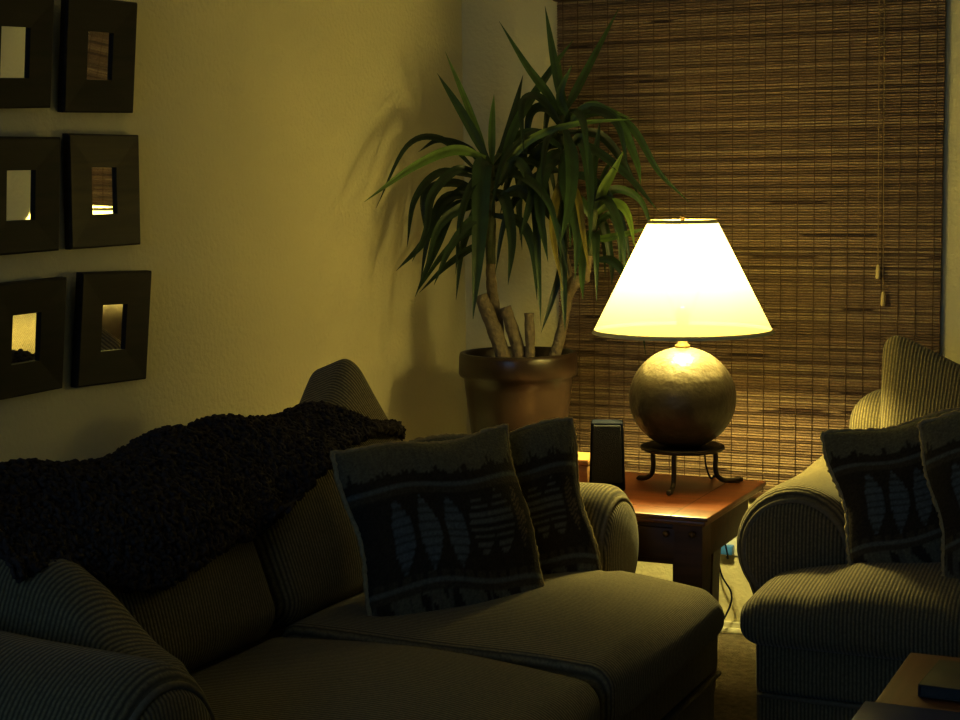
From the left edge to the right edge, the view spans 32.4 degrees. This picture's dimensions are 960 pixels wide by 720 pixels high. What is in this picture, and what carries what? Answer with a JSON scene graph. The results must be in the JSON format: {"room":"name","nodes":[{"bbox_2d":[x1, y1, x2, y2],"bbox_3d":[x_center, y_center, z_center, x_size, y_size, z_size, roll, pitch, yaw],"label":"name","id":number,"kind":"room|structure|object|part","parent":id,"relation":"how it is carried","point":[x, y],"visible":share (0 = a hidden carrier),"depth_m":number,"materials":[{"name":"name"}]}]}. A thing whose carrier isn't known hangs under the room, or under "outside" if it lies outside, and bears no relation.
{"room":"living room","nodes":[
{"label":"living room","id":0,"kind":"room"},
{"bbox_2d":[0,0,466,461],"bbox_3d":[-1.570,-0.101,2.054,0.100,2.500,7.000,2,7,25],"label":"wall","id":1,"kind":"structure","parent":0,"point":[265,129],"depth_m":4.16,"materials":[{"name":"beige paint"}]},
{"bbox_2d":[0,0,53,108],"bbox_3d":[-0.917,-0.605,3.245,0.045,0.228,0.228,2,7,25],"label":"wall mirror","id":2,"kind":"object","parent":1,"relation":"attached to","point":[26,26],"visible":1,"depth_m":3.27,"materials":[{"name":"brown wood"}]},
{"bbox_2d":[0,26,27,77],"bbox_3d":[-0.919,-0.605,3.246,0.001,0.104,0.088,10,13,23],"label":"mirror glass","id":3,"kind":"object","parent":2,"relation":"attached to","point":[14,40],"depth_m":3.25,"materials":[{"name":"mirror"}]},
{"bbox_2d":[0,136,60,254],"bbox_3d":[-0.916,-0.328,3.282,0.035,0.235,0.235,2,7,25],"label":"wall mirror","id":4,"kind":"object","parent":1,"relation":"attached to","point":[29,166],"visible":1,"depth_m":3.30,"materials":[{"name":"brown wood"}]},
{"bbox_2d":[6,170,32,220],"bbox_3d":[-0.918,-0.328,3.283,0.001,0.104,0.088,7,10,24],"label":"mirror glass","id":5,"kind":"object","parent":4,"relation":"attached to","point":[19,182],"depth_m":3.29,"materials":[{"name":"mirror"}]},
{"bbox_2d":[0,276,66,399],"bbox_3d":[-0.912,-0.044,3.306,0.041,0.234,0.234,2,7,25],"label":"wall mirror","id":6,"kind":"object","parent":1,"relation":"attached to","point":[32,312],"visible":1,"depth_m":3.32,"materials":[{"name":"brown wood"}]},
{"bbox_2d":[11,312,38,364],"bbox_3d":[-0.914,-0.044,3.307,0.001,0.104,0.088,9,10,24],"label":"mirror glass","id":7,"kind":"object","parent":6,"relation":"attached to","point":[25,326],"depth_m":3.31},
{"bbox_2d":[57,0,136,112],"bbox_3d":[-0.805,-0.642,3.485,0.043,0.244,0.244,2,7,25],"label":"wall mirror","id":8,"kind":"object","parent":1,"relation":"attached to","point":[97,47],"visible":1,"depth_m":3.48,"materials":[{"name":"brown wood"}]},
{"bbox_2d":[87,31,110,79],"bbox_3d":[-0.807,-0.642,3.486,0.001,0.104,0.088,9,11,24],"label":"mirror glass","id":9,"kind":"object","parent":8,"relation":"attached to","point":[99,43],"depth_m":3.49,"materials":[{"name":"mirror"}]},
{"bbox_2d":[62,133,139,249],"bbox_3d":[-0.806,-0.362,3.530,0.017,0.240,0.240,4,8,25],"label":"wall mirror","id":10,"kind":"object","parent":1,"relation":"attached to","point":[101,171],"visible":1,"depth_m":3.52,"materials":[{"name":"brown wood"}]},
{"bbox_2d":[92,167,114,214],"bbox_3d":[-0.808,-0.362,3.531,0.001,0.104,0.088,4,8,25],"label":"mirror glass","id":11,"kind":"object","parent":10,"relation":"attached to","point":[103,186],"depth_m":3.53,"materials":[{"name":"clear mirror"}]},
{"bbox_2d":[71,270,151,387],"bbox_3d":[-0.793,-0.070,3.566,0.036,0.251,0.251,2,7,25],"label":"wall mirror","id":12,"kind":"object","parent":1,"relation":"attached to","point":[112,310],"visible":1,"depth_m":3.55,"materials":[{"name":"brown wood"}]},
{"bbox_2d":[101,304,124,350],"bbox_3d":[-0.796,-0.071,3.567,0.001,0.104,0.088,7,7,24],"label":"mirror glass","id":13,"kind":"object","parent":12,"relation":"attached to","point":[113,317],"depth_m":3.57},
{"bbox_2d":[459,346,577,433],"bbox_3d":[0.110,0.160,4.720,0.340,0.370,0.340,2,7,25],"label":"pot","id":14,"kind":"object","parent":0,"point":[517,387],"depth_m":4.58,"materials":[{"name":"brown ceramic"}]},
{"bbox_2d":[462,0,959,621],"bbox_3d":[2.239,-0.375,4.182,5.200,2.500,0.100,2,7,25],"label":"wall","id":15,"kind":"structure","parent":0,"point":[491,67],"depth_m":5.07,"materials":[{"name":"beige paint"}]},
{"bbox_2d":[721,537,737,555],"bbox_3d":[0.728,0.526,4.918,0.080,0.116,0.030,2,7,25],"label":"wall outlet","id":16,"kind":"object","parent":15,"relation":"attached to","point":[732,545],"visible":0.35,"depth_m":4.91,"materials":[{"name":"white plastic"}]},
{"bbox_2d":[721,620,742,634],"bbox_3d":[2.234,0.857,4.255,4.986,0.035,0.022,2,7,25],"label":"baseboard","id":17,"kind":"structure","parent":15,"relation":"attached to","point":[732,627],"depth_m":4.93,"materials":[{"name":"white paint"}]},
{"bbox_2d":[553,0,945,498],"bbox_3d":[0.754,-0.395,4.791,1.154,1.614,0.042,2,7,25],"label":"bamboo blind","id":18,"kind":"object","parent":15,"relation":"attached to","point":[811,131],"visible":0.63,"depth_m":4.75,"materials":[{"name":"brown wood"}]},
{"bbox_3d":[0.768,0.396,4.886,1.142,0.020,0.016,2,7,25],"label":"rail","id":19,"kind":"part","parent":18,"relation":"part of","materials":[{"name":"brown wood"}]},
{"bbox_3d":[1.109,-0.659,4.586,0.004,0.795,0.012,-4,7,-27],"label":"pull cord","id":20,"kind":"part","parent":18,"relation":"part of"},
{"bbox_3d":[1.122,-0.621,4.585,0.004,0.870,0.013,-4,7,-31],"label":"pull cord","id":21,"kind":"part","parent":18,"relation":"part of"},
{"bbox_2d":[714,632,756,719],"bbox_3d":[0.758,1.279,1.121,5.200,0.100,7.200,2,7,25],"label":"floor","id":22,"kind":"structure","parent":0,"point":[735,688],"depth_m":4.48,"materials":[{"name":"carpet"}]},
{"bbox_2d":[0,359,723,719],"bbox_3d":[-0.337,0.538,3.162,1.267,0.939,1.944,2,7,25],"label":"sofa","id":23,"kind":"object","parent":22,"relation":"on","point":[278,626],"visible":0.6,"depth_m":3.01,"materials":[{"name":"fabric"}]},
{"bbox_2d":[0,557,188,673],"bbox_3d":[-0.768,0.492,2.668,0.838,0.405,0.207,3,7,29],"label":"throw pillow","id":24,"kind":"object","parent":23,"relation":"on","point":[63,602],"visible":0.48,"depth_m":2.56,"materials":[{"name":"fabric"}]},
{"bbox_3d":[-0.793,0.689,2.474,0.790,0.681,0.289,2,7,25],"label":"arm","id":25,"kind":"part","parent":23,"relation":"part of","materials":[{"name":"fabric"}]},
{"bbox_2d":[104,540,274,671],"bbox_3d":[-0.625,0.380,2.964,0.309,0.425,0.559,2,7,25],"label":"cushion","id":26,"kind":"object","parent":23,"relation":"on","point":[227,605],"depth_m":2.95,"materials":[{"name":"fabric"}]},
{"bbox_2d":[0,400,405,593],"bbox_3d":[-0.520,0.229,3.210,0.404,0.238,1.408,2,7,21],"label":"throw blanket","id":27,"kind":"object","parent":23,"relation":"on","point":[147,514],"visible":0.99,"depth_m":2.92,"materials":[{"name":"black fabric"}]},
{"bbox_2d":[252,359,400,632],"bbox_3d":[-0.366,0.278,3.530,0.324,0.500,0.684,2,7,25],"label":"cushion","id":28,"kind":"object","parent":23,"relation":"on","point":[310,560],"depth_m":3.32,"materials":[{"name":"fabric"}]},
{"bbox_2d":[190,637,599,719],"bbox_3d":[-0.242,0.626,2.709,0.708,0.159,0.748,2,7,25],"label":"seat cushion","id":29,"kind":"object","parent":23,"relation":"on","point":[277,678],"depth_m":2.79,"materials":[{"name":"fabric"}]},
{"bbox_2d":[330,424,544,616],"bbox_3d":[-0.069,0.357,3.381,0.436,0.404,0.223,-4,7,-26],"label":"throw pillow","id":30,"kind":"object","parent":23,"relation":"on","point":[437,525],"visible":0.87,"depth_m":3.33,"materials":[{"name":"black fabric"}]},
{"bbox_3d":[-0.294,0.696,3.159,1.040,0.150,1.715,2,7,25],"label":"rail","id":31,"kind":"part","parent":23,"relation":"part of","materials":[{"name":"fabric"}]},
{"bbox_2d":[282,570,723,719],"bbox_3d":[0.076,0.549,3.389,0.708,0.159,0.748,2,7,25],"label":"seat cushion","id":32,"kind":"object","parent":23,"relation":"on","point":[623,634],"depth_m":3.18,"materials":[{"name":"fabric"}]},
{"bbox_2d":[409,417,601,574],"bbox_3d":[0.063,0.340,3.565,0.409,0.397,0.167,-3,7,-23],"label":"throw pillow","id":33,"kind":"object","parent":23,"relation":"on","point":[544,454],"visible":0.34,"depth_m":3.58,"materials":[{"name":"black fabric"}]},
{"bbox_3d":[-0.068,0.566,3.957,0.850,0.593,0.289,2,7,25],"label":"arm","id":34,"kind":"part","parent":23,"relation":"part of","materials":[{"name":"fabric"}]},
{"bbox_2d":[623,472,765,691],"bbox_3d":[0.359,0.613,4.225,0.622,0.570,0.517,2,7,25],"label":"end table","id":35,"kind":"object","parent":22,"relation":"on","point":[687,529],"visible":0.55,"depth_m":3.97,"materials":[{"name":"brown wood"}]},
{"bbox_2d":[578,452,589,482],"bbox_3d":[0.237,0.283,4.343,0.146,0.066,0.116,2,7,25],"label":"wooden box","id":36,"kind":"object","parent":35,"relation":"on","point":[583,457],"visible":0.16,"depth_m":4.27,"materials":[{"name":"brown wood"}]},
{"bbox_3d":[0.237,0.257,4.340,0.146,0.015,0.116,2,7,25],"label":"lid","id":37,"kind":"part","parent":36,"relation":"part of","materials":[{"name":"wood"}]},
{"bbox_2d":[589,419,624,490],"bbox_3d":[0.323,0.242,4.194,0.091,0.176,0.076,0,6,5],"label":"speaker","id":38,"kind":"object","parent":35,"relation":"on","point":[607,466],"visible":0.85,"depth_m":4.16},
{"bbox_2d":[592,425,621,482],"bbox_3d":[0.321,0.237,4.163,0.078,0.148,0.015,0,6,5],"label":"grille","id":39,"kind":"object","parent":38,"relation":"attached to","point":[606,439],"depth_m":4.16,"materials":[{"name":"black fabric"}]},
{"bbox_3d":[0.258,0.426,3.992,0.452,0.075,0.014,2,7,25],"label":"drawer","id":40,"kind":"part","parent":35,"relation":"part of","materials":[{"name":"brown wood"}]},
{"bbox_3d":[0.439,0.409,3.889,0.016,0.016,0.018,2,7,25],"label":"knob","id":41,"kind":"part","parent":35,"relation":"part of","materials":[{"name":"gold metal"}]},
{"bbox_2d":[592,215,774,558],"bbox_3d":[0.601,0.121,4.399,0.461,1.021,0.851,2,7,25],"label":"table lamp","id":42,"kind":"object","parent":35,"relation":"on","point":[682,281],"visible":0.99,"depth_m":4.09,"materials":[{"name":"fabric"}]},
{"bbox_3d":[0.435,0.267,4.312,0.063,0.099,0.015,4,8,40],"label":"leg","id":43,"kind":"part","parent":42,"relation":"part of","materials":[{"name":"metal"}]},
{"bbox_3d":[0.480,0.286,4.132,0.015,0.099,0.064,1,6,19],"label":"leg","id":44,"kind":"part","parent":42,"relation":"part of","materials":[{"name":"metal"}]},
{"bbox_2d":[675,341,689,347],"bbox_3d":[0.515,-0.083,4.199,0.040,0.110,0.040,2,7,25],"label":"socket","id":45,"kind":"object","parent":42,"relation":"attached to","point":[681,344],"depth_m":4.19,"materials":[{"name":"gold metal"}]},
{"bbox_3d":[0.514,-0.213,4.186,0.458,0.286,0.458,2,7,25],"label":"lamp shade","id":46,"kind":"part","parent":42,"relation":"part of","materials":[{"name":"fabric"}]},
{"bbox_3d":[0.512,-0.350,4.171,0.180,0.009,0.180,2,7,25],"label":"trim","id":47,"kind":"part","parent":42,"relation":"part of","materials":[{"name":"fabric"}]},
{"bbox_3d":[0.516,-0.075,4.200,0.462,0.010,0.462,2,7,25],"label":"trim","id":48,"kind":"part","parent":42,"relation":"part of","materials":[{"name":"fabric"}]},
{"bbox_3d":[0.665,0.402,4.574,0.027,0.424,0.552,1,6,15],"label":"lamp cord","id":49,"kind":"part","parent":42,"relation":"part of","materials":[{"name":"black plastic"}]},
{"bbox_3d":[0.640,0.269,4.270,0.085,0.100,0.015,-2,6,-14],"label":"leg","id":50,"kind":"part","parent":42,"relation":"part of","materials":[{"name":"metal"}]},
{"bbox_3d":[0.497,0.408,3.862,0.016,0.016,0.018,2,7,25],"label":"knob","id":51,"kind":"part","parent":35,"relation":"part of","materials":[{"name":"gold metal"}]},
{"bbox_3d":[0.505,0.654,3.936,0.072,0.548,0.072,2,7,25],"label":"leg","id":52,"kind":"part","parent":35,"relation":"part of","materials":[{"name":"brown wood"}]},
{"bbox_3d":[0.591,0.609,4.342,0.072,0.548,0.072,2,7,25],"label":"leg","id":53,"kind":"part","parent":35,"relation":"part of","materials":[{"name":"brown wood"}]},
{"bbox_2d":[720,568,732,619],"bbox_3d":[0.604,0.702,4.931,0.299,0.236,0.044,1,6,11],"label":"power cord","id":54,"kind":"object","parent":22,"relation":"on","point":[720,568],"visible":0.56,"depth_m":4.90,"materials":[{"name":"black plastic"}]},
{"bbox_2d":[737,336,959,719],"bbox_3d":[1.306,0.447,3.818,1.289,0.942,1.267,2,7,25],"label":"armchair","id":55,"kind":"object","parent":22,"relation":"on","point":[829,634],"visible":0.73,"depth_m":3.51,"materials":[{"name":"fabric"}]},
{"bbox_3d":[0.892,0.536,4.121,0.289,0.593,0.850,2,7,25],"label":"arm","id":56,"kind":"part","parent":55,"relation":"part of","materials":[{"name":"fabric"}]},
{"bbox_3d":[1.288,0.609,3.794,1.060,0.150,1.040,2,7,25],"label":"rail","id":57,"kind":"part","parent":55,"relation":"part of","materials":[{"name":"fabric"}]},
{"bbox_2d":[740,562,959,660],"bbox_3d":[1.188,0.505,3.569,1.114,0.183,0.708,2,7,25],"label":"seat cushion","id":58,"kind":"object","parent":55,"relation":"on","point":[861,611],"depth_m":3.43,"materials":[{"name":"fabric"}]},
{"bbox_3d":[1.494,0.464,4.225,1.120,0.720,0.379,2,7,25],"label":"frame","id":59,"kind":"part","parent":55,"relation":"part of","materials":[{"name":"fabric"}]},
{"bbox_2d":[820,407,959,564],"bbox_3d":[0.966,0.300,3.599,0.433,0.402,0.187,0,6,8],"label":"throw pillow","id":60,"kind":"object","parent":55,"relation":"on","point":[890,516],"visible":0.75,"depth_m":3.58,"materials":[{"name":"black fabric"}]},
{"bbox_2d":[880,336,959,428],"bbox_3d":[1.384,0.209,3.967,0.853,0.502,0.325,2,7,25],"label":"cushion","id":61,"kind":"object","parent":55,"relation":"on","point":[918,381],"depth_m":4.07,"materials":[{"name":"fabric"}]},
{"bbox_2d":[916,410,959,578],"bbox_3d":[1.116,0.262,3.417,0.436,0.440,0.162,2,7,23],"label":"throw pillow","id":62,"kind":"object","parent":55,"relation":"on","point":[939,437],"visible":0.98,"depth_m":3.46,"materials":[{"name":"black fabric"}]},
{"bbox_2d":[876,653,959,711],"bbox_3d":[0.903,0.840,2.474,0.700,0.480,1.000,2,7,25],"label":"coffee table","id":63,"kind":"object","parent":22,"relation":"on","point":[902,689],"visible":0.46,"depth_m":2.84,"materials":[{"name":"brown wood"}]},
{"bbox_2d":[852,701,959,719],"bbox_3d":[0.743,0.584,2.571,0.325,0.010,0.200,2,7,25],"label":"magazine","id":64,"kind":"object","parent":63,"relation":"on","point":[869,710],"visible":1,"depth_m":2.66,"materials":[{"name":"grey paper"}]},
{"bbox_2d":[918,660,959,701],"bbox_3d":[0.872,0.552,2.797,0.220,0.022,0.160,3,7,28],"label":"book","id":65,"kind":"object","parent":63,"relation":"on","point":[942,682],"visible":1,"depth_m":2.78,"materials":[{"name":"blue paper"}]},
{"bbox_3d":[0.116,0.594,4.766,0.310,0.500,0.310,2,7,25],"label":"plant stand","id":66,"kind":"object","parent":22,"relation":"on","visible":0},
{"bbox_2d":[364,7,689,433],"bbox_3d":[0.098,-0.334,4.730,0.927,1.351,0.475,-2,6,-14],"label":"yucca","id":67,"kind":"object","parent":66,"relation":"on","point":[517,385],"visible":0.98,"depth_m":4.63,"materials":[{"name":"plant"}]}
]}

